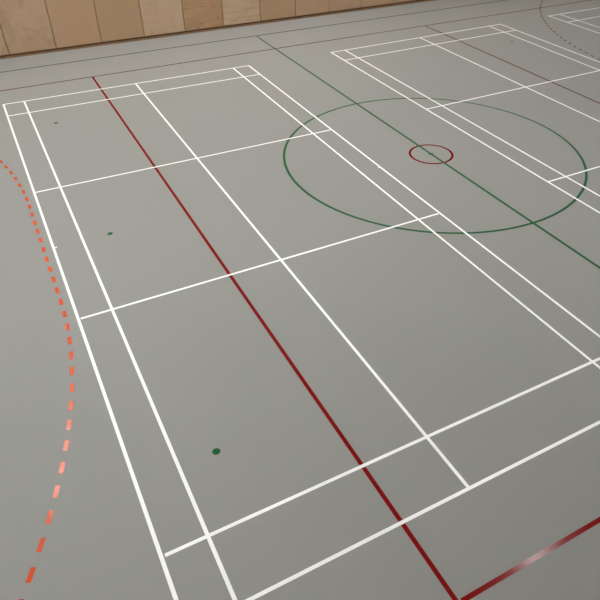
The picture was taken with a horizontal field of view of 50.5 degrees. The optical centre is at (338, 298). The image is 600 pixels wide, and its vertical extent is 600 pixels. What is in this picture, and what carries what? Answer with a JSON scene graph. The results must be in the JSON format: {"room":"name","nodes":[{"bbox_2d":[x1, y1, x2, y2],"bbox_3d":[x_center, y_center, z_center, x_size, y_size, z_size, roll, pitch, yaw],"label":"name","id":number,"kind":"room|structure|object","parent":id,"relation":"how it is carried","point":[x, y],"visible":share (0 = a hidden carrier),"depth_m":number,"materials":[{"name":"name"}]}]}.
{"room":"sports hall","nodes":[
{"label":"sports hall","id":0,"kind":"room"},
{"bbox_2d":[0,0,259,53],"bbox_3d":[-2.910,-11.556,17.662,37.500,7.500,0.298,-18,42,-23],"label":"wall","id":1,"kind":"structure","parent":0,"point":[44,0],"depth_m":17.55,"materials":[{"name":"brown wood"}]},
{"bbox_2d":[0,27,8,55],"bbox_3d":[-9.406,-7.387,16.127,1.206,2.500,0.045,-18,42,-23],"label":"wall panel","id":2,"kind":"object","parent":1,"relation":"attached to","point":[3,49],"visible":1,"depth_m":16.95,"materials":[{"name":"brown wood"}]},
{"bbox_2d":[0,0,55,53],"bbox_3d":[-8.334,-7.745,16.602,1.206,2.500,0.046,-18,42,-23],"label":"wall panel","id":3,"kind":"object","parent":1,"relation":"attached to","point":[25,24],"visible":1,"depth_m":16.95,"materials":[{"name":"brown wood"}]},
{"bbox_2d":[45,0,100,47],"bbox_3d":[-7.262,-8.104,17.077,1.206,2.500,0.046,-19,42,-23],"label":"wall panel","id":4,"kind":"object","parent":1,"relation":"attached to","point":[73,22],"visible":1,"depth_m":17.46,"materials":[{"name":"brown wood"}]},
{"bbox_2d":[93,0,143,41],"bbox_3d":[-6.189,-8.463,17.553,1.206,2.500,0.046,-19,42,-23],"label":"wall panel","id":5,"kind":"object","parent":1,"relation":"attached to","point":[117,19],"visible":1,"depth_m":17.97,"materials":[{"name":"brown wood"}]},
{"bbox_2d":[138,0,184,35],"bbox_3d":[-5.117,-8.821,18.028,1.206,2.500,0.046,-18,42,-23],"label":"wall panel","id":6,"kind":"object","parent":1,"relation":"attached to","point":[158,17],"visible":1,"depth_m":18.49,"materials":[{"name":"brown wood"}]},
{"bbox_2d":[181,0,222,30],"bbox_3d":[-4.045,-9.180,18.503,1.206,2.500,0.046,-18,42,-23],"label":"wall panel","id":7,"kind":"object","parent":1,"relation":"attached to","point":[197,14],"visible":1,"depth_m":19.00,"materials":[{"name":"orange wood"}]},
{"bbox_2d":[0,0,434,58],"bbox_3d":[-3.007,-8.499,19.800,36.600,0.050,0.038,-18,42,-23],"label":"baseboard","id":8,"kind":"structure","parent":1,"relation":"attached to","point":[110,43],"depth_m":19.28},
{"bbox_2d":[221,0,259,25],"bbox_3d":[-2.972,-9.538,18.979,1.206,2.500,0.046,-18,42,-23],"label":"wall panel","id":9,"kind":"object","parent":1,"relation":"attached to","point":[233,11],"visible":1,"depth_m":19.51,"materials":[{"name":"brown wood"}]},
{"bbox_2d":[259,0,294,20],"bbox_3d":[-1.900,-9.897,19.454,1.206,2.500,0.046,-18,42,-23],"label":"wall panel","id":10,"kind":"object","parent":1,"relation":"attached to","point":[269,9],"visible":1,"depth_m":20.02,"materials":[{"name":"brown wood"}]},
{"bbox_2d":[295,0,328,15],"bbox_3d":[-0.828,-10.255,19.929,1.206,2.500,0.046,-19,42,-23],"label":"wall panel","id":11,"kind":"object","parent":1,"relation":"attached to","point":[302,7],"visible":1,"depth_m":20.53,"materials":[{"name":"brown wood"}]},
{"bbox_2d":[329,0,360,11],"bbox_3d":[0.245,-10.614,20.404,1.206,2.500,0.046,-19,42,-23],"label":"wall panel","id":12,"kind":"object","parent":1,"relation":"attached to","point":[334,5],"visible":1,"depth_m":21.04,"materials":[{"name":"brown wood"}]},
{"bbox_2d":[361,0,391,6],"bbox_3d":[1.317,-10.972,20.880,1.206,2.500,0.046,-18,42,-23],"label":"wall panel","id":13,"kind":"object","parent":1,"relation":"attached to","point":[364,3],"visible":1,"depth_m":21.54,"materials":[{"name":"brown wood"}]},
{"bbox_2d":[392,0,412,2],"bbox_3d":[2.389,-11.331,21.355,1.206,2.500,0.046,-18,42,-23],"label":"wall panel","id":14,"kind":"object","parent":1,"relation":"attached to","point":[393,1],"visible":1,"depth_m":21.97,"materials":[{"name":"brown wood"}]},
{"bbox_2d":[0,0,599,599],"bbox_3d":[1.823,-3.018,13.164,37.400,0.200,22.000,-18,42,-23],"label":"floor","id":15,"kind":"structure","parent":0,"point":[450,344],"depth_m":8.96,"materials":[{"name":"grey rubber"}]},
{"bbox_2d":[0,160,73,599],"bbox_3d":[-6.398,-0.790,10.017,3.300,0.001,16.643,-22,44,-27],"label":"dashed line","id":16,"kind":"object","parent":15,"relation":"on","point":[69,422],"visible":1,"depth_m":7.46,"materials":[{"name":"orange paint"}]},
{"bbox_2d":[212,448,219,454],"bbox_3d":[-1.341,1.686,6.984,0.090,0.001,0.090,-18,42,-23],"label":"dot","id":17,"kind":"object","parent":15,"relation":"on","point":[215,451],"visible":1,"depth_m":6.98,"materials":[{"name":"green paint"}]},
{"bbox_2d":[0,0,504,72],"bbox_3d":[-2.436,-7.892,19.083,35.101,0.001,0.050,-18,42,-23],"label":"court line","id":18,"kind":"object","parent":15,"relation":"on","point":[501,0],"visible":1,"depth_m":19.01,"materials":[{"name":"green paint"}]},
{"bbox_2d":[92,77,457,599],"bbox_3d":[-2.577,-1.433,10.906,0.060,0.001,15.260,-18,42,-23],"label":"court line","id":19,"kind":"object","parent":15,"relation":"on","point":[438,575],"visible":1,"depth_m":7.66,"materials":[{"name":"red paint"}]},
{"bbox_2d":[1,0,589,90],"bbox_3d":[-1.768,-7.131,18.134,35.101,0.001,0.050,-19,42,-23],"label":"court line","id":20,"kind":"object","parent":15,"relation":"on","point":[587,0],"visible":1,"depth_m":17.98,"materials":[{"name":"red paint"}]},
{"bbox_2d":[2,65,599,599],"bbox_3d":[-1.842,-1.677,11.228,6.144,0.001,13.418,-18,42,-23],"label":"court","id":21,"kind":"object","parent":15,"relation":"on","point":[207,535],"visible":1,"depth_m":7.83,"materials":[{"name":"white paint"}]},
{"bbox_2d":[256,36,599,268],"bbox_3d":[1.896,-2.917,12.873,0.050,0.001,17.980,-18,42,-23],"label":"halfway line","id":22,"kind":"object","parent":15,"relation":"on","point":[498,199],"visible":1,"depth_m":12.33,"materials":[{"name":"green paint"}]},
{"bbox_2d":[409,144,453,163],"bbox_3d":[1.886,-2.926,12.885,0.910,0.001,0.910,-18,42,-23],"label":"circle","id":23,"kind":"object","parent":15,"relation":"on","point":[411,149],"visible":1,"depth_m":12.86,"materials":[{"name":"red paint"}]},
{"bbox_2d":[283,98,587,233],"bbox_3d":[1.914,-2.943,12.908,6.060,0.001,6.060,-18,42,-23],"label":"circle","id":24,"kind":"object","parent":15,"relation":"on","point":[298,128],"visible":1,"depth_m":11.77,"materials":[{"name":"green paint"}]},
{"bbox_2d":[330,24,599,212],"bbox_3d":[5.738,-4.213,14.591,6.325,0.001,13.500,-18,42,-23],"label":"court","id":25,"kind":"object","parent":15,"relation":"on","point":[497,24],"visible":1,"depth_m":15.41,"materials":[{"name":"white paint"}]},
{"bbox_2d":[426,26,599,103],"bbox_3d":[6.445,-4.428,14.879,0.060,0.001,15.310,-18,42,-23],"label":"court line","id":26,"kind":"object","parent":15,"relation":"on","point":[426,26],"visible":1,"depth_m":17.17,"materials":[{"name":"red paint"}]},
{"bbox_2d":[460,517,599,599],"bbox_3d":[5.599,1.246,7.682,10.235,0.001,0.050,-18,42,-23],"label":"court line","id":27,"kind":"object","parent":15,"relation":"on","point":[596,521],"visible":1,"depth_m":6.03,"materials":[{"name":"red paint"}]},
{"bbox_2d":[539,0,599,59],"bbox_3d":[9.461,-6.070,17.018,3.311,0.001,16.641,-14,41,-18],"label":"dashed line","id":28,"kind":"object","parent":15,"relation":"on","point":[542,0],"visible":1,"depth_m":20.24,"materials":[{"name":"brown paint"}]},
{"bbox_2d":[550,8,599,33],"bbox_3d":[13.025,-6.651,17.822,6.315,0.001,13.570,-18,42,-23],"label":"court","id":29,"kind":"object","parent":15,"relation":"on","point":[594,8],"visible":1,"depth_m":20.96,"materials":[{"name":"white paint"}]}
]}

